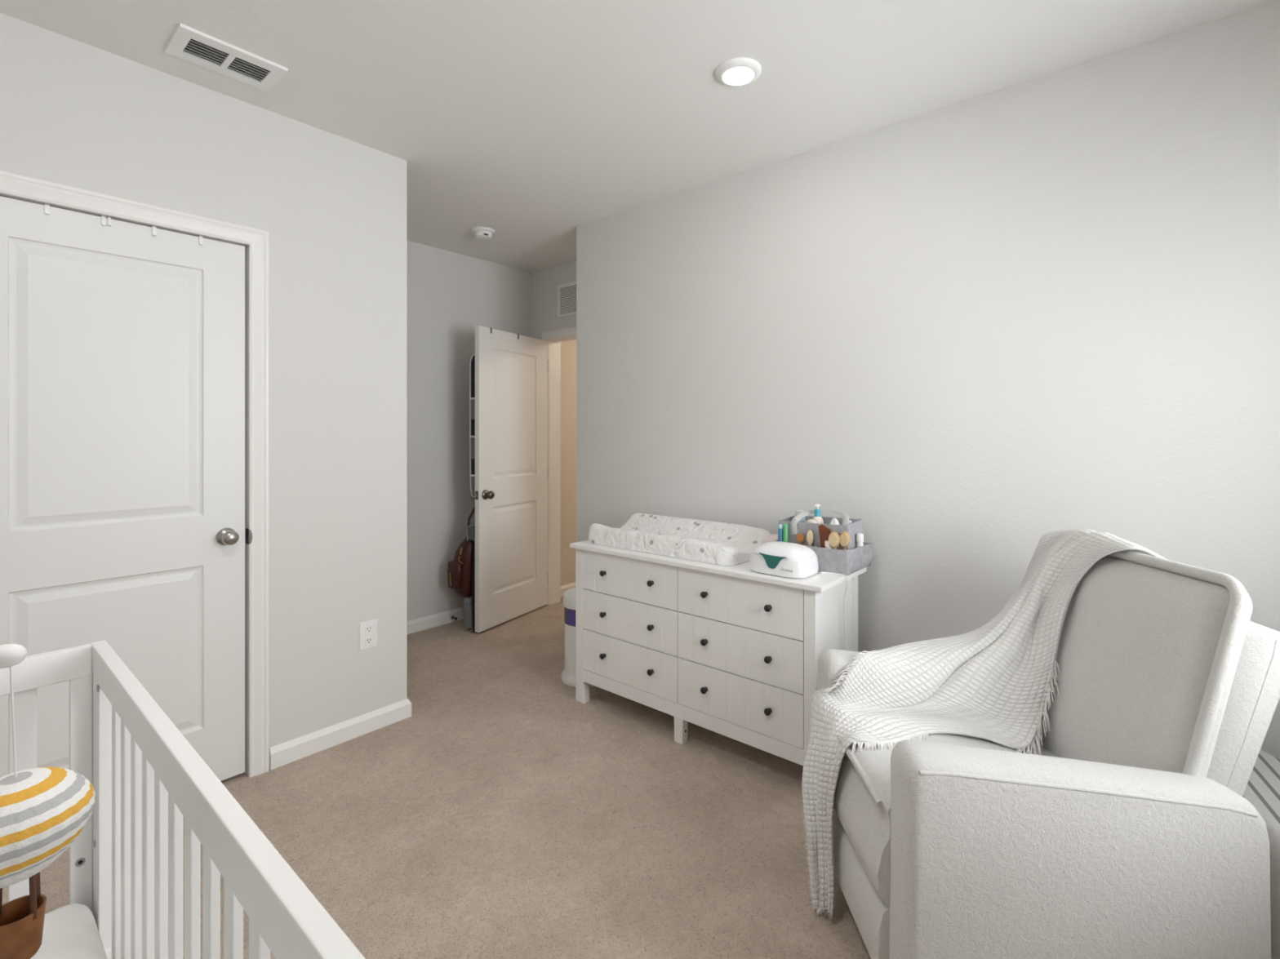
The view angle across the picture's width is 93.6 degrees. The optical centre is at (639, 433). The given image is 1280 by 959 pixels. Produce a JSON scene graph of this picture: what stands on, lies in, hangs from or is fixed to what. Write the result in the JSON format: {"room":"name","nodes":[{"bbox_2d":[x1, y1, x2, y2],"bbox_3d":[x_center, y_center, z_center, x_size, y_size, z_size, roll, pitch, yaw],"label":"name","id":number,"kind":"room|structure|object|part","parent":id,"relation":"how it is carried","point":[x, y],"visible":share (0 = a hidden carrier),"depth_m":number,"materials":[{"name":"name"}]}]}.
{"room":"children's room","nodes":[
{"label":"children's room","id":0,"kind":"room"},
{"bbox_2d":[0,12,406,747],"bbox_3d":[-2.198,0.026,2.357,1.095,2.600,2.130,0,0,41],"label":"wall","id":1,"kind":"structure","parent":0,"point":[332,207],"depth_m":2.47,"materials":[{"name":"white paint"}]},
{"bbox_2d":[0,195,244,781],"bbox_3d":[-1.762,0.293,2.016,0.102,2.029,0.770,0,0,41],"label":"door","id":2,"kind":"structure","parent":1,"relation":"in","point":[122,344],"depth_m":2.05,"materials":[{"name":"white paint"}]},
{"bbox_2d":[44,203,49,214],"bbox_3d":[-1.888,-0.709,1.912,0.049,0.034,0.012,0,0,41],"label":"hook","id":3,"kind":"object","parent":2,"relation":"attached to","point":[46,206],"visible":0.98,"depth_m":1.90,"materials":[{"name":"white plastic"}]},
{"bbox_2d":[100,214,111,226],"bbox_3d":[-1.795,-0.709,2.019,0.051,0.034,0.025,0,0,41],"label":"hook","id":4,"kind":"object","parent":2,"relation":"attached to","point":[103,217],"visible":1,"depth_m":2.01,"materials":[{"name":"white plastic"}]},
{"bbox_2d":[151,225,156,235],"bbox_3d":[-1.714,-0.709,2.116,0.049,0.034,0.012,0,0,41],"label":"hook","id":5,"kind":"object","parent":2,"relation":"attached to","point":[153,228],"visible":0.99,"depth_m":2.10,"materials":[{"name":"white plastic"}]},
{"bbox_2d":[197,235,203,244],"bbox_3d":[-1.625,-0.709,2.220,0.049,0.034,0.012,0,0,41],"label":"hook","id":6,"kind":"object","parent":2,"relation":"attached to","point":[201,237],"visible":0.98,"depth_m":2.21,"materials":[{"name":"white plastic"}]},
{"bbox_3d":[-1.539,0.391,2.250,0.067,0.066,0.066,0,0,40],"label":"knob","id":7,"kind":"part","parent":2,"relation":"part of","materials":[{"name":"silver metal"}]},
{"bbox_2d":[0,169,269,777],"bbox_3d":[-1.800,0.267,2.050,0.129,2.118,0.918,0,0,41],"label":"door frame","id":8,"kind":"structure","parent":1,"relation":"attached to","point":[14,184],"depth_m":2.33,"materials":[{"name":"white paint"}]},
{"bbox_3d":[-1.521,0.399,2.329,0.032,0.060,0.002,0,0,41],"label":"plate","id":9,"kind":"part","parent":8,"relation":"part of","materials":[{"name":"black"}]},
{"bbox_2d":[359,619,377,650],"bbox_3d":[-1.205,0.896,2.669,0.010,0.122,0.080,0,0,41],"label":"wall outlet","id":10,"kind":"object","parent":1,"relation":"attached to","point":[368,629],"visible":1,"depth_m":2.67,"materials":[{"name":"white plastic"}]},
{"bbox_2d":[364,637,373,644],"bbox_3d":[-1.204,0.921,2.668,0.005,0.027,0.037,0,0,41],"label":"receptacle","id":11,"kind":"object","parent":10,"relation":"attached to","point":[368,641],"depth_m":2.67,"materials":[{"name":"white plastic"}]},
{"bbox_2d":[364,625,373,633],"bbox_3d":[-1.204,0.871,2.668,0.005,0.027,0.037,0,0,41],"label":"receptacle","id":12,"kind":"object","parent":10,"relation":"attached to","point":[368,628],"depth_m":2.67,"materials":[{"name":"grey plastic"}]},
{"bbox_2d":[269,604,472,769],"bbox_3d":[-1.155,1.284,3.567,1.110,0.083,2.215,0,0,41],"label":"baseboard","id":13,"kind":"structure","parent":1,"relation":"attached to","point":[282,754],"depth_m":2.61,"materials":[{"name":"white paint"}]},
{"bbox_2d":[2,596,871,958],"bbox_3d":[0.296,1.366,2.502,4.920,0.080,5.810,0,0,41],"label":"floor","id":14,"kind":"structure","parent":0,"point":[511,815],"depth_m":2.03,"materials":[{"name":"carpet"}]},
{"bbox_2d":[0,640,364,958],"bbox_3d":[-0.915,0.896,0.642,1.365,0.860,0.708,0,0,41],"label":"crib","id":15,"kind":"object","parent":14,"relation":"on","point":[126,861],"visible":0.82,"depth_m":1.00,"materials":[{"name":"white paint"}]},
{"bbox_3d":[-1.425,0.500,1.078,0.022,0.066,0.658,0,0,40],"label":"rail","id":16,"kind":"part","parent":15,"relation":"part of","materials":[{"name":"white paint"}]},
{"bbox_2d":[0,644,95,958],"bbox_3d":[-0.784,0.445,0.412,0.122,0.522,0.624,0,0,34],"label":"mobile","id":17,"kind":"object","parent":15,"relation":"attached to","point":[43,811],"visible":1,"depth_m":0.61,"materials":[{"name":"fabric"},{"name":"white plastic"},{"name":"brown leather"}]},
{"bbox_2d":[0,894,46,958],"bbox_3d":[-0.644,0.517,0.621,0.045,0.048,0.045,0,0,40],"label":"basket","id":18,"kind":"object","parent":17,"relation":"on","point":[21,920],"depth_m":0.62,"materials":[{"name":"brown leather"}]},
{"bbox_2d":[30,903,106,958],"bbox_3d":[-0.915,1.050,0.642,1.309,0.120,0.648,0,0,41],"label":"mattress","id":19,"kind":"object","parent":15,"relation":"on","point":[70,931],"visible":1,"depth_m":1.19,"materials":[{"name":"white"}]},
{"bbox_3d":[-1.223,0.926,1.315,0.020,0.800,0.036,0,0,40],"label":"post","id":20,"kind":"part","parent":15,"relation":"part of","materials":[{"name":"white paint"}]},
{"bbox_3d":[-1.175,0.926,1.314,0.094,0.800,0.023,0,0,40],"label":"leg","id":21,"kind":"part","parent":15,"relation":"part of","materials":[{"name":"white paint"}]},
{"bbox_3d":[-0.689,1.136,0.898,1.255,0.060,0.025,0,0,40],"label":"rail","id":22,"kind":"part","parent":15,"relation":"part of","materials":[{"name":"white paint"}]},
{"bbox_2d":[463,525,475,632],"bbox_3d":[-1.065,0.970,4.110,0.081,0.713,0.333,0,0,28],"label":"tote bag","id":23,"kind":"object","parent":14,"relation":"on","point":[470,531],"visible":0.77,"depth_m":3.98,"materials":[{"name":"black fabric"}]},
{"bbox_3d":[-1.145,1.197,3.995,0.047,0.199,0.038,0,0,28],"label":"leg panel","id":24,"kind":"part","parent":23,"relation":"part of","materials":[{"name":"grey"}]},
{"bbox_2d":[560,586,593,687],"bbox_3d":[-0.306,1.064,3.253,0.242,0.525,0.242,0,0,41],"label":"pail","id":25,"kind":"object","parent":14,"relation":"on","point":[568,674],"visible":0.21,"depth_m":3.17,"materials":[{"name":"white plastic"}]},
{"bbox_3d":[-0.306,0.888,3.253,0.220,0.080,0.220,0,0,40],"label":"lid","id":26,"kind":"part","parent":25,"relation":"part of","materials":[{"name":"white plastic"}]},
{"bbox_2d":[569,540,866,795],"bbox_3d":[0.289,0.936,2.722,1.308,0.779,0.445,0,0,41],"label":"dresser","id":27,"kind":"object","parent":14,"relation":"on","point":[733,652],"visible":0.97,"depth_m":2.46,"materials":[{"name":"white paint"}]},
{"bbox_3d":[-0.283,0.947,2.978,0.059,0.758,0.042,0,0,40],"label":"leg","id":28,"kind":"part","parent":27,"relation":"part of","materials":[{"name":"white paint"}]},
{"bbox_3d":[-0.176,1.056,2.844,0.027,0.027,0.026,0,0,40],"label":"knob","id":29,"kind":"part","parent":27,"relation":"part of","materials":[{"name":"black metal"}]},
{"bbox_3d":[-0.176,0.859,2.844,0.027,0.027,0.026,0,0,40],"label":"knob","id":30,"kind":"part","parent":27,"relation":"part of","materials":[{"name":"black metal"}]},
{"bbox_3d":[-0.176,0.663,2.844,0.027,0.027,0.026,0,0,40],"label":"knob","id":31,"kind":"part","parent":27,"relation":"part of","materials":[{"name":"black metal"}]},
{"bbox_3d":[-0.054,0.666,2.770,0.578,0.190,0.021,0,0,40],"label":"drawer","id":32,"kind":"part","parent":27,"relation":"part of","materials":[{"name":"white paint"}]},
{"bbox_3d":[-0.054,1.059,2.770,0.578,0.194,0.021,0,0,40],"label":"drawer","id":33,"kind":"part","parent":27,"relation":"part of","materials":[{"name":"white paint"}]},
{"bbox_3d":[-0.054,0.862,2.770,0.578,0.192,0.021,0,0,40],"label":"drawer","id":34,"kind":"part","parent":27,"relation":"part of","materials":[{"name":"white paint"}]},
{"bbox_3d":[0.046,1.056,2.654,0.027,0.027,0.026,0,0,40],"label":"knob","id":35,"kind":"part","parent":27,"relation":"part of","materials":[{"name":"black metal"}]},
{"bbox_3d":[0.046,0.859,2.654,0.027,0.027,0.026,0,0,40],"label":"knob","id":36,"kind":"part","parent":27,"relation":"part of","materials":[{"name":"black metal"}]},
{"bbox_3d":[0.046,0.663,2.654,0.027,0.027,0.026,0,0,40],"label":"knob","id":37,"kind":"part","parent":27,"relation":"part of","materials":[{"name":"black"}]},
{"bbox_2d":[587,512,770,565],"bbox_3d":[0.173,0.490,2.885,0.860,0.111,0.404,0,0,41],"label":"changing pad","id":38,"kind":"object","parent":27,"relation":"on","point":[722,544],"visible":0.96,"depth_m":2.80,"materials":[{"name":"fabric"}]},
{"bbox_3d":[0.176,1.272,2.585,0.048,0.107,0.039,0,0,40],"label":"leg","id":39,"kind":"part","parent":27,"relation":"part of","materials":[{"name":"white paint"}]},
{"bbox_3d":[0.165,1.189,2.582,1.158,0.060,0.019,0,0,40],"label":"rail","id":40,"kind":"part","parent":27,"relation":"part of","materials":[{"name":"white paint"}]},
{"bbox_3d":[0.263,1.056,2.469,0.027,0.027,0.026,0,0,40],"label":"knob","id":41,"kind":"part","parent":27,"relation":"part of","materials":[{"name":"black metal"}]},
{"bbox_3d":[0.263,0.859,2.469,0.027,0.027,0.026,0,0,40],"label":"knob","id":42,"kind":"part","parent":27,"relation":"part of","materials":[{"name":"black"}]},
{"bbox_3d":[0.263,0.663,2.469,0.027,0.027,0.026,0,0,40],"label":"knob","id":43,"kind":"part","parent":27,"relation":"part of","materials":[{"name":"black metal"}]},
{"bbox_3d":[0.387,1.059,2.394,0.573,0.194,0.021,0,0,40],"label":"drawer","id":44,"kind":"part","parent":27,"relation":"part of","materials":[{"name":"white paint"}]},
{"bbox_3d":[0.387,0.862,2.394,0.573,0.192,0.021,0,0,40],"label":"drawer","id":45,"kind":"part","parent":27,"relation":"part of","materials":[{"name":"white paint"}]},
{"bbox_3d":[0.387,0.666,2.394,0.573,0.190,0.021,0,0,40],"label":"drawer","id":46,"kind":"part","parent":27,"relation":"part of","materials":[{"name":"white paint"}]},
{"bbox_3d":[0.485,1.056,2.279,0.027,0.027,0.026,0,0,40],"label":"knob","id":47,"kind":"part","parent":27,"relation":"part of","materials":[{"name":"black metal"}]},
{"bbox_3d":[0.485,0.859,2.279,0.027,0.027,0.026,0,0,40],"label":"knob","id":48,"kind":"part","parent":27,"relation":"part of","materials":[{"name":"black metal"}]},
{"bbox_3d":[0.485,0.663,2.279,0.027,0.027,0.026,0,0,40],"label":"knob","id":49,"kind":"part","parent":27,"relation":"part of","materials":[{"name":"black metal"}]},
{"bbox_2d":[760,533,777,544],"bbox_3d":[0.599,0.493,2.645,0.120,0.092,0.100,0,0,41],"label":"pack","id":50,"kind":"object","parent":27,"relation":"on","point":[772,537],"visible":0.19,"depth_m":2.63,"materials":[{"name":"beige"}]},
{"bbox_2d":[749,541,818,578],"bbox_3d":[0.565,0.489,2.368,0.245,0.115,0.186,0,0,41],"label":"wipe warmer","id":51,"kind":"object","parent":27,"relation":"on","point":[776,558],"visible":1,"depth_m":2.29,"materials":[{"name":"white plastic"}]},
{"bbox_3d":[0.566,0.453,2.368,0.233,0.042,0.173,0,0,40],"label":"lid","id":52,"kind":"part","parent":51,"relation":"part of","materials":[{"name":"white plastic"}]},
{"bbox_3d":[0.627,0.947,2.201,0.054,0.758,0.042,0,0,40],"label":"leg","id":53,"kind":"part","parent":27,"relation":"part of","materials":[{"name":"white paint"}]},
{"bbox_2d":[771,506,872,576],"bbox_3d":[0.749,0.428,2.477,0.341,0.238,0.219,0,0,41],"label":"caddy","id":54,"kind":"object","parent":27,"relation":"on","point":[850,561],"visible":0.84,"depth_m":2.40,"materials":[{"name":"grey"}]},
{"bbox_2d":[777,524,782,542],"bbox_3d":[0.588,0.461,2.512,0.020,0.160,0.020,0,0,41],"label":"tube","id":55,"kind":"object","parent":54,"relation":"in","point":[780,526],"visible":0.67,"depth_m":2.50,"materials":[{"name":"blue"}]},
{"bbox_2d":[782,523,787,542],"bbox_3d":[0.606,0.459,2.500,0.020,0.164,0.020,0,0,41],"label":"tube","id":56,"kind":"object","parent":54,"relation":"in","point":[784,525],"visible":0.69,"depth_m":2.49,"materials":[{"name":"green plastic"}]},
{"bbox_2d":[794,510,805,522],"bbox_3d":[0.691,0.438,2.599,0.048,0.207,0.048,0,0,41],"label":"lotion bottle","id":57,"kind":"object","parent":54,"relation":"in","point":[797,512],"visible":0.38,"depth_m":2.58,"materials":[{"name":"white plastic"}]},
{"bbox_2d":[795,533,804,544],"bbox_3d":[0.657,0.475,2.465,0.036,0.130,0.009,0,0,41],"label":"brush","id":58,"kind":"object","parent":54,"relation":"in","point":[800,537],"visible":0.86,"depth_m":2.46,"materials":[{"name":"brown plastic"}]},
{"bbox_2d":[806,530,813,546],"bbox_3d":[0.690,0.467,2.438,0.027,0.146,0.008,0,0,41],"label":"brush","id":59,"kind":"object","parent":54,"relation":"in","point":[810,535],"visible":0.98,"depth_m":2.43,"materials":[{"name":"beige wood"}]},
{"bbox_2d":[804,519,817,523],"bbox_3d":[0.704,0.421,2.471,0.094,0.132,0.026,0,0,41],"label":"cloth","id":60,"kind":"object","parent":54,"relation":"in","point":[810,521],"visible":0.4,"depth_m":2.47,"materials":[{"name":"beige"}]},
{"bbox_2d":[812,503,823,524],"bbox_3d":[0.737,0.417,2.496,0.048,0.247,0.051,0,0,41],"label":"pump bottle","id":61,"kind":"object","parent":54,"relation":"in","point":[817,517],"visible":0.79,"depth_m":2.48,"materials":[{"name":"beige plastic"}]},
{"bbox_3d":[0.753,0.365,2.473,0.235,0.113,0.122,0,0,40],"label":"handle","id":62,"kind":"part","parent":54,"relation":"part of","materials":[{"name":"grey fabric"}]},
{"bbox_2d":[818,524,831,547],"bbox_3d":[0.737,0.450,2.392,0.054,0.172,0.010,0,0,41],"label":"brush","id":63,"kind":"object","parent":54,"relation":"in","point":[824,532],"visible":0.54,"depth_m":2.39,"materials":[{"name":"brown wood"}]},
{"bbox_2d":[824,540,832,548],"bbox_3d":[0.744,0.483,2.369,0.031,0.116,0.031,0,0,41],"label":"tube","id":64,"kind":"object","parent":54,"relation":"in","point":[827,545],"visible":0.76,"depth_m":2.36,"materials":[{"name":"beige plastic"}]},
{"bbox_2d":[828,531,839,549],"bbox_3d":[0.757,0.462,2.348,0.042,0.153,0.020,0,0,41],"label":"brush","id":65,"kind":"object","parent":54,"relation":"in","point":[833,538],"visible":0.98,"depth_m":2.34,"materials":[{"name":"brown wood"}]},
{"bbox_2d":[830,518,839,524],"bbox_3d":[0.782,0.436,2.416,0.045,0.190,0.053,0,0,-27],"label":"cloth","id":66,"kind":"object","parent":54,"relation":"in","point":[834,522],"visible":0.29,"depth_m":2.41,"materials":[{"name":"white"}]},
{"bbox_2d":[840,531,850,550],"bbox_3d":[0.797,0.461,2.343,0.040,0.155,0.020,0,0,41],"label":"brush","id":67,"kind":"object","parent":54,"relation":"in","point":[845,539],"visible":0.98,"depth_m":2.33,"materials":[{"name":"brown wood"}]},
{"bbox_2d":[856,533,863,547],"bbox_3d":[0.878,0.464,2.400,0.028,0.125,0.028,0,0,41],"label":"bottle","id":68,"kind":"object","parent":54,"relation":"in","point":[860,536],"visible":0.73,"depth_m":2.39,"materials":[{"name":"white"}]},
{"bbox_2d":[820,572,848,650],"bbox_3d":[0.868,0.884,2.379,0.330,0.688,0.089,0,0,-28],"label":"power cord","id":69,"kind":"object","parent":27,"relation":"hanging from","point":[820,572],"visible":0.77,"depth_m":2.33,"materials":[{"name":"white plastic"}]},
{"bbox_3d":[0.754,0.897,2.335,0.014,0.658,0.326,0,0,40],"label":"panel","id":70,"kind":"part","parent":27,"relation":"part of","materials":[{"name":"white paint"}]},
{"bbox_3d":[0.866,0.947,2.481,0.054,0.758,0.042,0,0,40],"label":"leg","id":71,"kind":"part","parent":27,"relation":"part of","materials":[{"name":"white paint"}]},
{"bbox_2d":[817,550,1279,958],"bbox_3d":[1.010,0.825,1.588,0.956,1.002,0.693,0,0,1],"label":"glider chair","id":72,"kind":"object","parent":14,"relation":"on","point":[1133,833],"visible":0.77,"depth_m":1.26,"materials":[{"name":"fabric"}]},
{"bbox_3d":[0.941,0.978,1.874,0.763,0.587,0.122,0,0,0],"label":"armrest","id":73,"kind":"part","parent":72,"relation":"part of","materials":[{"name":"fabric"}]},
{"bbox_2d":[833,733,1057,906],"bbox_3d":[0.877,0.946,1.589,0.690,0.245,0.472,0,0,0],"label":"seat cushion","id":74,"kind":"object","parent":72,"relation":"on","point":[862,804],"depth_m":1.49,"materials":[{"name":"fabric"}]},
{"bbox_2d":[801,528,1165,919],"bbox_3d":[0.994,0.807,1.769,1.059,1.040,0.367,0,0,-5],"label":"throw blanket","id":75,"kind":"object","parent":72,"relation":"on","point":[992,682],"visible":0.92,"depth_m":1.76,"materials":[{"name":"white fabric"}]},
{"bbox_3d":[0.936,0.978,1.304,0.763,0.587,0.122,0,0,0],"label":"armrest","id":76,"kind":"part","parent":72,"relation":"part of","materials":[{"name":"fabric"}]},
{"bbox_2d":[1034,555,1252,777],"bbox_3d":[1.275,0.663,1.590,0.234,0.645,0.496,0,0,0],"label":"cushion","id":77,"kind":"object","parent":72,"relation":"on","point":[1145,644],"depth_m":1.45,"materials":[{"name":"fabric"}]},
{"bbox_3d":[1.345,0.725,1.585,0.286,0.603,0.456,0,0,0],"label":"frame","id":78,"kind":"part","parent":72,"relation":"part of","materials":[{"name":"fabric"}]},
{"bbox_2d":[1242,750,1279,958],"bbox_3d":[1.622,1.116,1.567,0.360,0.420,0.460,0,0,0],"label":"pouf","id":79,"kind":"object","parent":14,"relation":"on","point":[1262,790],"visible":0.09,"depth_m":1.45,"materials":[{"name":"grey fabric"}]},
{"bbox_2d":[406,240,532,621],"bbox_3d":[-2.124,0.026,3.372,0.110,2.600,3.990,0,0,41],"label":"wall","id":80,"kind":"structure","parent":0,"point":[449,294],"depth_m":4.17,"materials":[{"name":"white paint"}]},
{"bbox_2d":[532,260,576,339],"bbox_3d":[-0.423,0.026,4.471,1.050,2.600,0.110,0,0,41],"label":"wall","id":81,"kind":"structure","parent":0,"point":[545,282],"depth_m":4.63,"materials":[{"name":"white paint"}]},
{"bbox_2d":[475,325,549,632],"bbox_3d":[-0.869,0.302,4.269,0.102,2.016,0.770,0,0,28],"label":"door","id":82,"kind":"structure","parent":81,"relation":"in","point":[512,470],"depth_m":4.22,"materials":[{"name":"white paint"}]},
{"bbox_2d":[447,505,475,597],"bbox_3d":[-1.139,0.766,4.106,0.234,0.690,0.319,0,0,28],"label":"leather backpack","id":83,"kind":"object","parent":82,"relation":"hanging from","point":[460,571],"visible":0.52,"depth_m":4.00,"materials":[{"name":"brown leather"}]},
{"bbox_3d":[-1.072,0.409,3.952,0.023,0.056,0.002,0,0,28],"label":"latch plate","id":84,"kind":"part","parent":82,"relation":"part of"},
{"bbox_3d":[-0.999,0.409,3.982,0.067,0.066,0.066,0,0,28],"label":"knob","id":85,"kind":"part","parent":82,"relation":"part of","materials":[{"name":"brown metal"}]},
{"bbox_2d":[469,328,519,497],"bbox_3d":[-0.929,-0.142,4.284,0.095,1.133,0.700,0,0,28],"label":"organizer","id":86,"kind":"object","parent":82,"relation":"hanging from","point":[472,368],"visible":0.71,"depth_m":3.99,"materials":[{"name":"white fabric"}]},
{"bbox_3d":[-1.111,-0.049,3.989,0.046,0.947,0.007,0,0,28],"label":"trim","id":87,"kind":"part","parent":86,"relation":"part of","materials":[{"name":"grey"}]},
{"bbox_3d":[-1.109,-0.049,3.989,0.042,0.940,0.003,0,0,28],"label":"panel","id":88,"kind":"part","parent":86,"relation":"part of","materials":[{"name":"black fabric"}]},
{"bbox_2d":[542,326,576,605],"bbox_3d":[-0.375,0.271,4.424,0.905,2.111,0.139,0,0,41],"label":"door frame","id":89,"kind":"structure","parent":81,"relation":"attached to","point":[554,398],"depth_m":4.67,"materials":[{"name":"white paint"}]},
{"bbox_2d":[557,281,576,317],"bbox_3d":[-0.487,-0.999,4.447,0.347,0.240,0.010,0,0,41],"label":"air vent","id":90,"kind":"object","parent":81,"relation":"in","point":[566,293],"visible":0.67,"depth_m":4.50,"materials":[{"name":"white plastic"}]},
{"bbox_2d":[560,339,576,586],"bbox_3d":[0.653,0.026,4.821,2.270,2.600,1.820,0,0,41],"label":"wall","id":91,"kind":"structure","parent":0,"point":[568,348],"depth_m":4.94,"materials":[{"name":"beige paint"}]},
{"bbox_2d":[560,582,575,596],"bbox_3d":[-0.147,1.284,5.452,0.015,0.083,1.700,0,0,41],"label":"baseboard","id":92,"kind":"structure","parent":91,"relation":"attached to","point":[563,588],"depth_m":4.91,"materials":[{"name":"white paint"}]},
{"bbox_2d":[0,0,1275,272],"bbox_3d":[0.296,-1.314,2.502,4.920,0.080,5.810,0,0,41],"label":"ceiling","id":93,"kind":"structure","parent":0,"point":[531,122],"depth_m":2.12,"materials":[{"name":"white paint"}]},
{"bbox_2d":[164,22,288,91],"bbox_3d":[-1.402,-1.269,2.046,0.194,0.010,0.306,0,0,41],"label":"ceiling vent","id":94,"kind":"object","parent":93,"relation":"in","point":[188,43],"visible":1,"depth_m":2.03,"materials":[{"name":"white plastic"}]},
{"bbox_2d":[471,226,494,239],"bbox_3d":[-0.986,-1.249,3.781,0.144,0.050,0.144,0,0,41],"label":"smoke detector","id":95,"kind":"object","parent":93,"relation":"attached to","point":[480,233],"visible":1,"depth_m":3.74,"materials":[{"name":"white plastic"}]},
{"bbox_2d":[715,57,761,86],"bbox_3d":[0.346,-1.262,2.118,0.160,0.024,0.160,0,0,41],"label":"recessed light","id":96,"kind":"object","parent":93,"relation":"in","point":[740,71],"visible":1,"depth_m":2.09,"materials":[{"name":"white plastic"}]},
{"bbox_2d":[723,66,753,84],"bbox_3d":[0.346,-1.257,2.118,0.107,0.014,0.107,0,0,40],"label":"diffuser","id":97,"kind":"object","parent":96,"relation":"attached to","point":[731,75],"depth_m":2.11,"materials":[{"name":"white"}]},
{"bbox_2d":[576,0,1279,759],"bbox_3d":[1.240,0.026,2.715,3.760,2.600,0.620,0,0,41],"label":"wall","id":98,"kind":"structure","parent":0,"point":[972,331],"depth_m":2.27,"materials":[{"name":"white paint"}]}
]}

